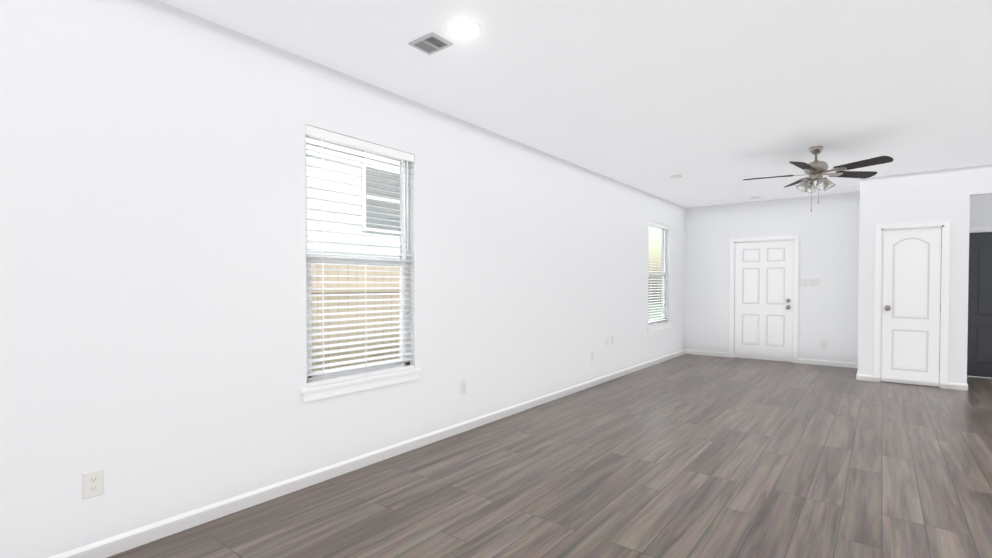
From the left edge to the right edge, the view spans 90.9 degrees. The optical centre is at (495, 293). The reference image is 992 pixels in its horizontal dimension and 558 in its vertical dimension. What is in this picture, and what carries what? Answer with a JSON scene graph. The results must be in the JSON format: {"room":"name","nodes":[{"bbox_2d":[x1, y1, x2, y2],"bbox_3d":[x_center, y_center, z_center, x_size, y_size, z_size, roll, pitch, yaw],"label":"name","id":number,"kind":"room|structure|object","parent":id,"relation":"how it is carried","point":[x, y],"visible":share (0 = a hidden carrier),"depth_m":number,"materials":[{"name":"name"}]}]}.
{"room":"empty living room","nodes":[
{"label":"empty living room","id":0,"kind":"room"},
{"bbox_2d":[0,0,685,557],"bbox_3d":[0.049,-0.155,4.848,0.140,2.740,11.480,1,1,38],"label":"wall","id":1,"kind":"structure","parent":0,"point":[152,276],"depth_m":2.72,"materials":[{"name":"white paint"}]},
{"bbox_2d":[83,468,103,498],"bbox_3d":[-1.889,0.895,2.292,0.007,0.124,0.078,1,1,38],"label":"electrical outlet","id":2,"kind":"object","parent":1,"relation":"attached to","point":[93,483],"visible":1,"depth_m":2.29,"materials":[{"name":"white plastic"}]},
{"bbox_2d":[301,125,421,401],"bbox_3d":[-0.966,-0.199,3.527,0.153,1.775,1.020,1,1,38],"label":"window","id":3,"kind":"structure","parent":1,"relation":"in","point":[353,371],"depth_m":3.49,"materials":[{"name":"white plastic"}]},
{"bbox_2d":[49,349,685,557],"bbox_3d":[0.109,1.173,4.823,0.013,0.085,11.200,1,1,38],"label":"baseboard","id":4,"kind":"structure","parent":1,"relation":"attached to","point":[120,543],"depth_m":3.08,"materials":[{"name":"white paint"}]},
{"bbox_2d":[461,380,466,394],"bbox_3d":[-0.283,0.835,4.324,0.007,0.124,0.078,1,1,38],"label":"electrical outlet","id":5,"kind":"object","parent":1,"relation":"attached to","point":[463,386],"visible":1,"depth_m":4.32,"materials":[{"name":"white plastic"}]},
{"bbox_2d":[647,221,671,331],"bbox_3d":[2.675,-0.272,8.136,0.153,1.760,1.070,1,1,38],"label":"window","id":6,"kind":"structure","parent":1,"relation":"in","point":[661,320],"depth_m":8.24,"materials":[{"name":"white plastic"}]},
{"bbox_2d":[107,354,991,557],"bbox_3d":[2.630,1.289,3.509,5.880,0.100,12.540,1,1,38],"label":"floor","id":7,"kind":"structure","parent":0,"point":[692,456],"depth_m":3.19,"materials":[{"name":"brown wood"}]},
{"bbox_2d":[157,0,991,207],"bbox_3d":[2.630,-1.561,3.460,5.880,0.120,12.540,1,1,38],"label":"ceiling","id":8,"kind":"structure","parent":0,"point":[713,102],"depth_m":3.36,"materials":[{"name":"white paint"}]},
{"bbox_2d":[409,32,452,54],"bbox_3d":[-0.389,-1.486,2.915,0.200,0.010,0.170,1,1,38],"label":"ceiling vent","id":9,"kind":"object","parent":8,"relation":"in","point":[430,43],"visible":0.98,"depth_m":2.91,"materials":[{"name":"silver metal"}]},
{"bbox_2d":[445,18,480,37],"bbox_3d":[-0.183,-1.483,2.740,0.200,0.010,0.200,1,1,38],"label":"recessed light","id":10,"kind":"object","parent":8,"relation":"in","point":[463,28],"visible":1,"depth_m":2.73,"materials":[{"name":"white paint"}]},
{"bbox_2d":[670,175,680,178],"bbox_3d":[2.383,-1.534,6.472,0.140,0.038,0.140,1,1,38],"label":"smoke detector","id":11,"kind":"object","parent":8,"relation":"attached to","point":[675,176],"visible":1,"depth_m":6.42,"materials":[{"name":"white paint"}]},
{"bbox_2d":[750,196,760,199],"bbox_3d":[4.271,-1.561,8.039,0.150,0.038,0.150,1,1,38],"label":"smoke detector","id":12,"kind":"object","parent":8,"relation":"attached to","point":[756,198],"visible":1,"depth_m":7.99,"materials":[{"name":"white paint"}]},
{"bbox_2d":[743,146,892,211],"bbox_3d":[3.326,-1.192,5.132,1.311,0.675,1.305,1,1,38],"label":"ceiling fan","id":13,"kind":"object","parent":8,"relation":"hanging from","point":[816,170],"visible":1,"depth_m":5.08,"materials":[{"name":"silver metal"}]},
{"bbox_2d":[685,192,882,362],"bbox_3d":[5.035,0.288,8.143,3.610,3.740,0.140,1,1,38],"label":"wall","id":14,"kind":"structure","parent":0,"point":[826,229],"depth_m":8.04,"materials":[{"name":"white paint"}]},
{"bbox_2d":[734,240,793,361],"bbox_3d":[4.586,0.127,8.412,0.908,2.037,0.110,1,1,38],"label":"front door","id":15,"kind":"structure","parent":14,"relation":"in","point":[763,303],"depth_m":8.40,"materials":[{"name":"white wood"}]},
{"bbox_2d":[729,235,798,362],"bbox_3d":[4.625,0.092,8.448,1.049,2.122,0.164,1,1,38],"label":"door frame","id":16,"kind":"structure","parent":14,"relation":"attached to","point":[795,238],"depth_m":8.34,"materials":[{"name":"white paint"}]},
{"bbox_2d":[686,349,857,367],"bbox_3d":[4.611,1.112,8.395,2.650,0.085,0.013,1,1,38],"label":"baseboard","id":17,"kind":"structure","parent":14,"relation":"attached to","point":[800,360],"depth_m":7.98,"materials":[{"name":"white paint"}]},
{"bbox_2d":[801,279,806,285],"bbox_3d":[5.058,-0.175,8.019,0.078,0.124,0.012,1,1,38],"label":"light switch","id":18,"kind":"object","parent":14,"relation":"attached to","point":[803,282],"visible":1,"depth_m":8.02,"materials":[{"name":"white plastic"}]},
{"bbox_2d":[809,279,819,285],"bbox_3d":[5.168,-0.173,7.932,0.156,0.124,0.012,1,1,38],"label":"light switch","id":19,"kind":"object","parent":14,"relation":"attached to","point":[814,282],"visible":1,"depth_m":7.93,"materials":[{"name":"white plastic"}]},
{"bbox_2d":[821,341,825,348],"bbox_3d":[5.275,0.838,7.868,0.078,0.124,0.007,1,1,38],"label":"electrical outlet","id":20,"kind":"object","parent":14,"relation":"attached to","point":[823,344],"visible":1,"depth_m":7.87,"materials":[{"name":"white plastic"}]},
{"bbox_2d":[858,164,991,382],"bbox_3d":[6.136,0.329,5.795,2.950,3.740,0.120,1,1,38],"label":"wall","id":21,"kind":"structure","parent":0,"point":[939,195],"depth_m":6.19,"materials":[{"name":"white paint"}]},
{"bbox_2d":[881,227,941,386],"bbox_3d":[5.374,0.172,6.321,0.594,2.015,0.105,1,1,38],"label":"closet door","id":22,"kind":"structure","parent":21,"relation":"in","point":[911,304],"depth_m":6.33,"materials":[{"name":"white wood"}]},
{"bbox_2d":[873,220,949,388],"bbox_3d":[5.395,0.138,6.362,0.734,2.102,0.144,1,1,38],"label":"door frame","id":23,"kind":"structure","parent":21,"relation":"attached to","point":[944,225],"depth_m":6.17,"materials":[{"name":"white paint"}]},
{"bbox_2d":[960,383,967,390],"bbox_3d":[6.184,1.144,6.496,0.013,0.085,1.283,1,1,38],"label":"baseboard","id":24,"kind":"structure","parent":21,"relation":"attached to","point":[964,385],"depth_m":6.01,"materials":[{"name":"white paint"}]},
{"bbox_2d":[969,194,991,226],"bbox_3d":[7.073,0.314,6.674,1.170,3.740,0.120,1,1,38],"label":"wall","id":25,"kind":"structure","parent":0,"point":[980,210],"depth_m":6.82,"materials":[{"name":"white paint"}]},
{"bbox_2d":[967,232,991,377],"bbox_3d":[6.951,0.163,6.694,0.776,2.020,0.105,1,1,38],"label":"hall door","id":26,"kind":"structure","parent":25,"relation":"in","point":[979,352],"depth_m":6.85,"materials":[{"name":"grey paint"}]},
{"bbox_2d":[969,226,991,232],"bbox_3d":[6.979,0.129,6.729,0.934,2.107,0.144,1,1,38],"label":"door frame","id":27,"kind":"structure","parent":25,"relation":"attached to","point":[980,229],"depth_m":6.81,"materials":[{"name":"white paint"}]},
{"label":"outside","id":28,"kind":"structure","parent":0,"visible":0},
{"bbox_2d":[648,304,660,319],"bbox_3d":[-15.034,1.362,18.064,39.840,0.150,70.000,1,1,38],"label":"ground","id":29,"kind":"structure","parent":28,"point":[654,311],"depth_m":30.33,"materials":[{"name":"green plant"}]},
{"bbox_2d":[306,138,399,266],"bbox_3d":[-4.828,-2.923,9.927,6.450,8.700,22.800,1,1,38],"label":"house","id":30,"kind":"structure","parent":29,"relation":"on","point":[358,207],"depth_m":8.42,"materials":[{"name":"white"}]},
{"bbox_2d":[311,264,398,371],"bbox_3d":[-4.455,0.561,4.531,1.720,1.920,9.900,1,1,38],"label":"fence","id":31,"kind":"object","parent":29,"relation":"on","point":[338,285],"depth_m":6.46,"materials":[{"name":"beige wood"}]}
]}

